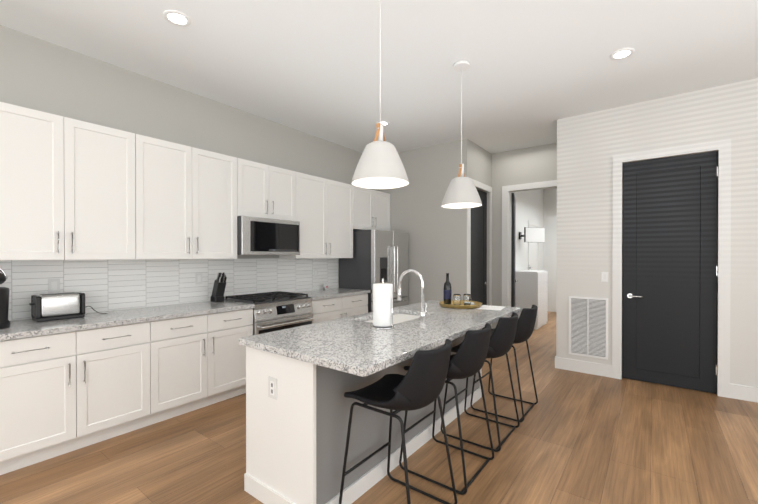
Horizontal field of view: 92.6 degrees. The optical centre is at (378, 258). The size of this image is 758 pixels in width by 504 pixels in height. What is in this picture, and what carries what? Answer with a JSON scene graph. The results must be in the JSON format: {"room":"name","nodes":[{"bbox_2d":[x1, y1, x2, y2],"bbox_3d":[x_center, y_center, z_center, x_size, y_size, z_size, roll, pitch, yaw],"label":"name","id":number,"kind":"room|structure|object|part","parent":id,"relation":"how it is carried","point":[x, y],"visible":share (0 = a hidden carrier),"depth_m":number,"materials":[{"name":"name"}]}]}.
{"room":"kitchen","nodes":[
{"label":"kitchen","id":0,"kind":"room"},
{"bbox_2d":[0,311,757,503],"bbox_3d":[1.785,1.433,2.918,7.240,0.100,13.240,0,0,37],"label":"floor","id":1,"kind":"structure","parent":0,"point":[574,437],"depth_m":2.54,"materials":[{"name":"brown wood"}]},
{"bbox_2d":[0,320,151,474],"bbox_3d":[-2.368,0.946,2.727,0.608,0.876,0.940,0,0,37],"label":"base cabinet","id":2,"kind":"object","parent":1,"relation":"on","point":[70,385],"depth_m":2.53,"materials":[{"name":"white wood"}]},
{"bbox_2d":[0,300,254,339],"bbox_3d":[-2.356,0.487,2.717,0.636,0.038,2.822,0,0,37],"label":"countertop","id":3,"kind":"structure","parent":2,"relation":"on","point":[18,329],"depth_m":2.85,"materials":[{"name":"grey stone"}]},
{"bbox_2d":[0,267,9,328],"bbox_3d":[-2.655,0.252,2.354,0.228,0.435,0.364,0,0,37],"label":"coffee maker","id":4,"kind":"object","parent":3,"relation":"on","point":[4,305],"visible":1,"depth_m":2.43,"materials":[{"name":"black plastic"}]},
{"bbox_2d":[29,292,106,321],"bbox_3d":[-2.429,0.371,2.851,0.170,0.192,0.467,0,0,37],"label":"toaster","id":5,"kind":"object","parent":3,"relation":"on","point":[52,307],"visible":1,"depth_m":2.73,"materials":[{"name":"silver metal"}]},
{"bbox_2d":[210,272,226,301],"bbox_3d":[-1.684,0.306,3.812,0.186,0.311,0.090,0,0,37],"label":"knife block","id":6,"kind":"object","parent":3,"relation":"on","point":[218,291],"visible":0.98,"depth_m":3.78,"materials":[{"name":"black plastic"}]},
{"bbox_2d":[152,308,252,423],"bbox_3d":[-1.800,0.943,3.476,0.608,0.876,0.940,0,0,37],"label":"base cabinet","id":7,"kind":"object","parent":1,"relation":"on","point":[198,362],"depth_m":3.23,"materials":[{"name":"white wood"}]},
{"bbox_2d":[224,291,313,334],"bbox_3d":[-1.234,0.901,4.129,0.710,0.952,0.773,0,0,37],"label":"range","id":8,"kind":"object","parent":1,"relation":"on","point":[276,311],"visible":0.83,"depth_m":3.94,"materials":[{"name":"silver metal"}]},
{"bbox_2d":[312,292,367,322],"bbox_3d":[-0.719,0.935,4.900,0.608,0.876,1.065,0,0,37],"label":"base cabinet","id":9,"kind":"object","parent":1,"relation":"on","point":[338,307],"depth_m":4.67,"materials":[{"name":"white wood"}]},
{"bbox_2d":[293,288,369,299],"bbox_3d":[-0.703,0.476,4.896,0.636,0.038,1.087,0,0,37],"label":"countertop","id":10,"kind":"structure","parent":9,"relation":"on","point":[319,294],"depth_m":4.82,"materials":[{"name":"grey stone"}]},
{"bbox_2d":[322,283,328,289],"bbox_3d":[-0.763,0.406,5.186,0.054,0.098,0.120,0,0,17],"label":"tent card","id":11,"kind":"object","parent":10,"relation":"on","point":[325,286],"visible":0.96,"depth_m":5.17,"materials":[{"name":"white paper"}]},
{"bbox_2d":[243,329,481,503],"bbox_3d":[0.100,0.945,2.877,0.602,0.875,2.237,0,0,37],"label":"kitchen island","id":12,"kind":"object","parent":1,"relation":"on","point":[301,380],"depth_m":2.02,"materials":[{"name":"white"}]},
{"bbox_2d":[239,301,520,376],"bbox_3d":[0.253,0.487,2.764,0.960,0.038,2.310,0,0,37],"label":"island countertop","id":13,"kind":"structure","parent":12,"relation":"on","point":[346,344],"depth_m":2.12,"materials":[{"name":"grey stone"}]},
{"bbox_2d":[370,278,394,328],"bbox_3d":[0.026,0.304,2.464,0.170,0.330,0.170,0,0,37],"label":"paper towel","id":14,"kind":"object","parent":13,"relation":"on","point":[382,305],"visible":1,"depth_m":2.41,"materials":[{"name":"white paper"}]},
{"bbox_2d":[363,313,418,324],"bbox_3d":[0.135,0.603,2.923,0.400,0.219,0.700,0,0,37],"label":"sink","id":15,"kind":"object","parent":13,"relation":"in","point":[396,316],"depth_m":3.09,"materials":[{"name":"white ceramic"}]},
{"bbox_2d":[395,269,426,320],"bbox_3d":[0.264,0.277,2.849,0.258,0.381,0.093,0,0,37],"label":"faucet","id":16,"kind":"object","parent":13,"relation":"on","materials":[{"name":"silver metal"}]},
{"bbox_2d":[439,300,481,308],"bbox_3d":[0.784,0.446,3.497,0.410,0.034,0.410,0,0,37],"label":"tray","id":17,"kind":"object","parent":13,"relation":"on","point":[463,306],"visible":0.79,"depth_m":3.35,"materials":[{"name":"gold metal"}]},
{"bbox_2d":[443,273,451,303],"bbox_3d":[0.670,0.299,3.544,0.077,0.300,0.077,0,0,37],"label":"wine bottle","id":18,"kind":"object","parent":17,"relation":"on","point":[447,292],"visible":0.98,"depth_m":3.52,"materials":[{"name":"black glass"}]},
{"bbox_2d":[453,294,460,304],"bbox_3d":[0.742,0.397,3.440,0.080,0.105,0.080,0,0,37],"label":"drinking glass","id":19,"kind":"object","parent":17,"relation":"on","point":[456,299],"visible":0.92,"depth_m":3.41,"materials":[{"name":"clear glass"}]},
{"bbox_2d":[463,294,470,304],"bbox_3d":[0.840,0.397,3.454,0.080,0.105,0.080,0,0,37],"label":"drinking glass","id":20,"kind":"object","parent":17,"relation":"on","point":[466,299],"visible":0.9,"depth_m":3.42,"materials":[{"name":"clear glass"}]},
{"bbox_2d":[476,305,504,309],"bbox_3d":[1.050,0.463,3.383,0.216,0.001,0.280,0,0,29],"label":"paper sheet","id":21,"kind":"object","parent":13,"relation":"on","point":[487,307],"visible":0.93,"depth_m":3.39,"materials":[{"name":"white paper"}]},
{"bbox_2d":[339,230,408,312],"bbox_3d":[-0.037,0.476,5.657,0.761,1.763,0.900,0,0,37],"label":"fridge","id":22,"kind":"object","parent":1,"relation":"on","point":[378,255],"visible":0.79,"depth_m":5.33,"materials":[{"name":"silver metal"}]},
{"bbox_2d":[339,339,456,503],"bbox_3d":[0.122,0.909,1.942,0.514,0.951,0.466,0,0,37],"label":"stool","id":23,"kind":"object","parent":1,"relation":"on","point":[420,384],"visible":1,"depth_m":1.78,"materials":[{"name":"black leather"}]},
{"bbox_3d":[0.107,1.068,1.955,0.476,0.633,0.466,0,0,37],"label":"frame","id":24,"kind":"part","parent":23,"relation":"part of","materials":[{"name":"black metal"}]},
{"bbox_2d":[399,323,493,494],"bbox_3d":[0.473,0.907,2.405,0.514,0.951,0.466,0,0,37],"label":"stool","id":25,"kind":"object","parent":1,"relation":"on","point":[467,359],"visible":0.62,"depth_m":2.20,"materials":[{"name":"black leather"}]},
{"bbox_2d":[441,312,519,451],"bbox_3d":[0.823,0.905,2.867,0.514,0.951,0.466,0,0,37],"label":"stool","id":26,"kind":"object","parent":1,"relation":"on","point":[502,337],"visible":0.65,"depth_m":2.67,"materials":[{"name":"black leather"}]},
{"bbox_2d":[470,305,537,421],"bbox_3d":[1.174,0.902,3.329,0.514,0.951,0.466,0,0,37],"label":"stool","id":27,"kind":"object","parent":1,"relation":"on","point":[526,323],"visible":0.58,"depth_m":3.13,"materials":[{"name":"black leather"}]},
{"bbox_2d":[515,270,547,329],"bbox_3d":[3.064,0.809,7.323,0.470,1.097,0.790,0,0,37],"label":"dresser","id":28,"kind":"object","parent":1,"relation":"on","point":[531,287],"visible":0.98,"depth_m":7.03,"materials":[{"name":"white wood"}]},
{"bbox_2d":[0,25,757,393],"bbox_3d":[1.785,-0.167,2.910,7.240,3.100,13.240,0,0,37],"label":"wall","id":29,"kind":"structure","parent":0,"point":[572,213],"depth_m":4.22,"materials":[{"name":"grey paint"}]},
{"bbox_2d":[0,102,139,259],"bbox_3d":[-2.481,-0.522,2.802,0.328,1.070,0.936,0,0,37],"label":"upper cabinet","id":30,"kind":"object","parent":29,"relation":"attached to","point":[72,189],"depth_m":2.71,"materials":[{"name":"white wood"}]},
{"bbox_2d":[0,258,337,320],"bbox_3d":[-2.043,0.237,3.651,0.008,0.455,4.690,0,0,37],"label":"backsplash","id":31,"kind":"structure","parent":29,"relation":"attached to","point":[107,285],"depth_m":3.48,"materials":[{"name":"tile"}]},
{"bbox_2d":[48,278,59,292],"bbox_3d":[-2.602,0.223,2.901,0.008,0.116,0.072,0,0,37],"label":"electrical outlet","id":32,"kind":"object","parent":31,"relation":"attached to","point":[53,285],"visible":1,"depth_m":2.90,"materials":[{"name":"white plastic"}]},
{"bbox_2d":[195,273,201,283],"bbox_3d":[-1.901,0.218,3.825,0.008,0.116,0.072,0,0,37],"label":"electrical outlet","id":33,"kind":"object","parent":31,"relation":"attached to","point":[198,278],"visible":1,"depth_m":3.82,"materials":[{"name":"white plastic"}]},
{"bbox_2d":[140,135,239,258],"bbox_3d":[-1.913,-0.525,3.551,0.328,1.070,0.944,0,0,37],"label":"upper cabinet","id":34,"kind":"object","parent":29,"relation":"attached to","point":[190,196],"depth_m":3.41,"materials":[{"name":"white wood"}]},
{"bbox_2d":[240,158,295,220],"bbox_3d":[-1.390,-0.756,4.239,0.328,0.615,0.782,0,0,37],"label":"upper cabinet","id":35,"kind":"object","parent":29,"relation":"attached to","point":[266,191],"depth_m":4.11,"materials":[{"name":"white wood"}]},
{"bbox_2d":[237,216,299,254],"bbox_3d":[-1.355,-0.241,4.215,0.412,0.410,0.777,0,0,37],"label":"microwave","id":36,"kind":"object","parent":35,"relation":"attached to","point":[261,236],"visible":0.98,"depth_m":4.03,"materials":[{"name":"silver metal"}]},
{"bbox_2d":[279,172,355,257],"bbox_3d":[-0.830,-0.532,4.977,0.328,1.070,1.063,0,0,37],"label":"upper cabinet","id":37,"kind":"object","parent":29,"relation":"attached to","point":[325,208],"depth_m":4.84,"materials":[{"name":"white wood"}]},
{"bbox_2d":[356,187,389,230],"bbox_3d":[-0.223,-0.751,5.777,0.328,0.640,0.942,0,0,37],"label":"upper cabinet","id":38,"kind":"object","parent":29,"relation":"attached to","point":[372,206],"depth_m":5.66,"materials":[{"name":"white wood"}]},
{"bbox_2d":[467,179,490,304],"bbox_3d":[1.568,0.099,5.620,0.020,2.540,0.985,0,0,37],"label":"trim","id":39,"kind":"structure","parent":29,"relation":"attached to","point":[477,184],"depth_m":5.30,"materials":[{"name":"paint"}]},
{"bbox_2d":[471,189,487,328],"bbox_3d":[1.544,0.142,5.667,0.100,2.438,0.812,0,0,37],"label":"hall door","id":40,"kind":"structure","parent":29,"relation":"in","point":[479,283],"depth_m":5.76,"materials":[{"name":"black wood"}]},
{"bbox_2d":[511,193,518,316],"bbox_3d":[2.351,0.142,6.332,0.248,2.432,0.784,0,0,37],"label":"bedroom door","id":41,"kind":"structure","parent":29,"relation":"in","point":[513,213],"depth_m":5.96,"materials":[{"name":"black"}]},
{"bbox_2d":[491,181,550,326],"bbox_3d":[2.350,0.099,5.683,1.190,2.540,0.060,0,0,37],"label":"trim","id":42,"kind":"structure","parent":29,"relation":"attached to","point":[506,195],"depth_m":5.89,"materials":[{"name":"paint"}]},
{"bbox_2d":[519,227,544,242],"bbox_3d":[3.111,-0.470,7.425,0.451,0.300,0.411,0,0,37],"label":"lamp","id":43,"kind":"object","parent":29,"relation":"attached to","point":[534,234],"visible":1,"depth_m":7.36,"materials":[{"name":"white fabric"}]},
{"bbox_2d":[569,296,607,359],"bbox_3d":[2.490,0.821,4.316,0.410,0.710,0.012,0,0,37],"label":"air vent","id":44,"kind":"object","parent":29,"relation":"in","point":[588,326],"visible":1,"depth_m":4.31,"materials":[{"name":"white plastic"}]},
{"bbox_2d":[601,272,607,281],"bbox_3d":[2.627,0.219,4.212,0.070,0.115,0.009,0,0,37],"label":"switch plate","id":45,"kind":"object","parent":29,"relation":"attached to","point":[604,276],"visible":1,"depth_m":4.21,"materials":[{"name":"white plastic"}]},
{"bbox_2d":[551,139,757,402],"bbox_3d":[3.853,0.106,3.276,4.145,2.550,0.020,0,0,37],"label":"trim","id":46,"kind":"structure","parent":29,"relation":"attached to","point":[726,388],"depth_m":3.64,"materials":[{"name":"paint"}]},
{"bbox_2d":[622,151,717,392],"bbox_3d":[3.095,0.146,3.891,0.794,2.448,0.100,0,0,37],"label":"end door","id":47,"kind":"structure","parent":29,"relation":"in","point":[669,313],"depth_m":3.88,"materials":[{"name":"black wood"}]},
{"bbox_2d":[0,0,757,188],"bbox_3d":[1.785,-1.767,2.902,7.240,0.100,13.240,0,0,37],"label":"ceiling","id":48,"kind":"structure","parent":0,"point":[534,72],"depth_m":3.06,"materials":[{"name":"white paint"}]},
{"bbox_2d":[163,10,190,26],"bbox_3d":[-1.441,-1.711,2.588,0.176,0.007,0.176,0,0,37],"label":"recessed light","id":49,"kind":"object","parent":48,"relation":"in","point":[175,17],"visible":1,"depth_m":2.58,"materials":[{"name":"white plastic"}]},
{"bbox_2d":[351,0,408,188],"bbox_3d":[0.007,-1.086,2.233,0.356,1.254,0.356,0,0,37],"label":"pendant light","id":50,"kind":"object","parent":48,"relation":"hanging from","point":[380,165],"visible":1,"depth_m":2.14,"materials":[{"name":"white plastic"}]},
{"bbox_2d":[376,121,389,125],"bbox_3d":[0.048,-1.721,4.634,0.176,0.007,0.176,0,0,37],"label":"recessed light","id":51,"kind":"object","parent":48,"relation":"in","point":[385,123],"visible":0.6,"depth_m":4.60,"materials":[{"name":"white plastic"}]},
{"bbox_2d":[441,60,481,208],"bbox_3d":[0.733,-1.091,3.214,0.356,1.254,0.356,0,0,37],"label":"pendant light","id":52,"kind":"object","parent":48,"relation":"hanging from","point":[461,191],"visible":1,"depth_m":3.14,"materials":[{"name":"white plastic"}]},
{"bbox_2d":[610,48,634,59],"bbox_3d":[2.044,-1.713,3.045,0.176,0.007,0.176,0,0,37],"label":"recessed light","id":53,"kind":"object","parent":48,"relation":"in","point":[624,53],"visible":1,"depth_m":3.04,"materials":[{"name":"white plastic"}]}
]}

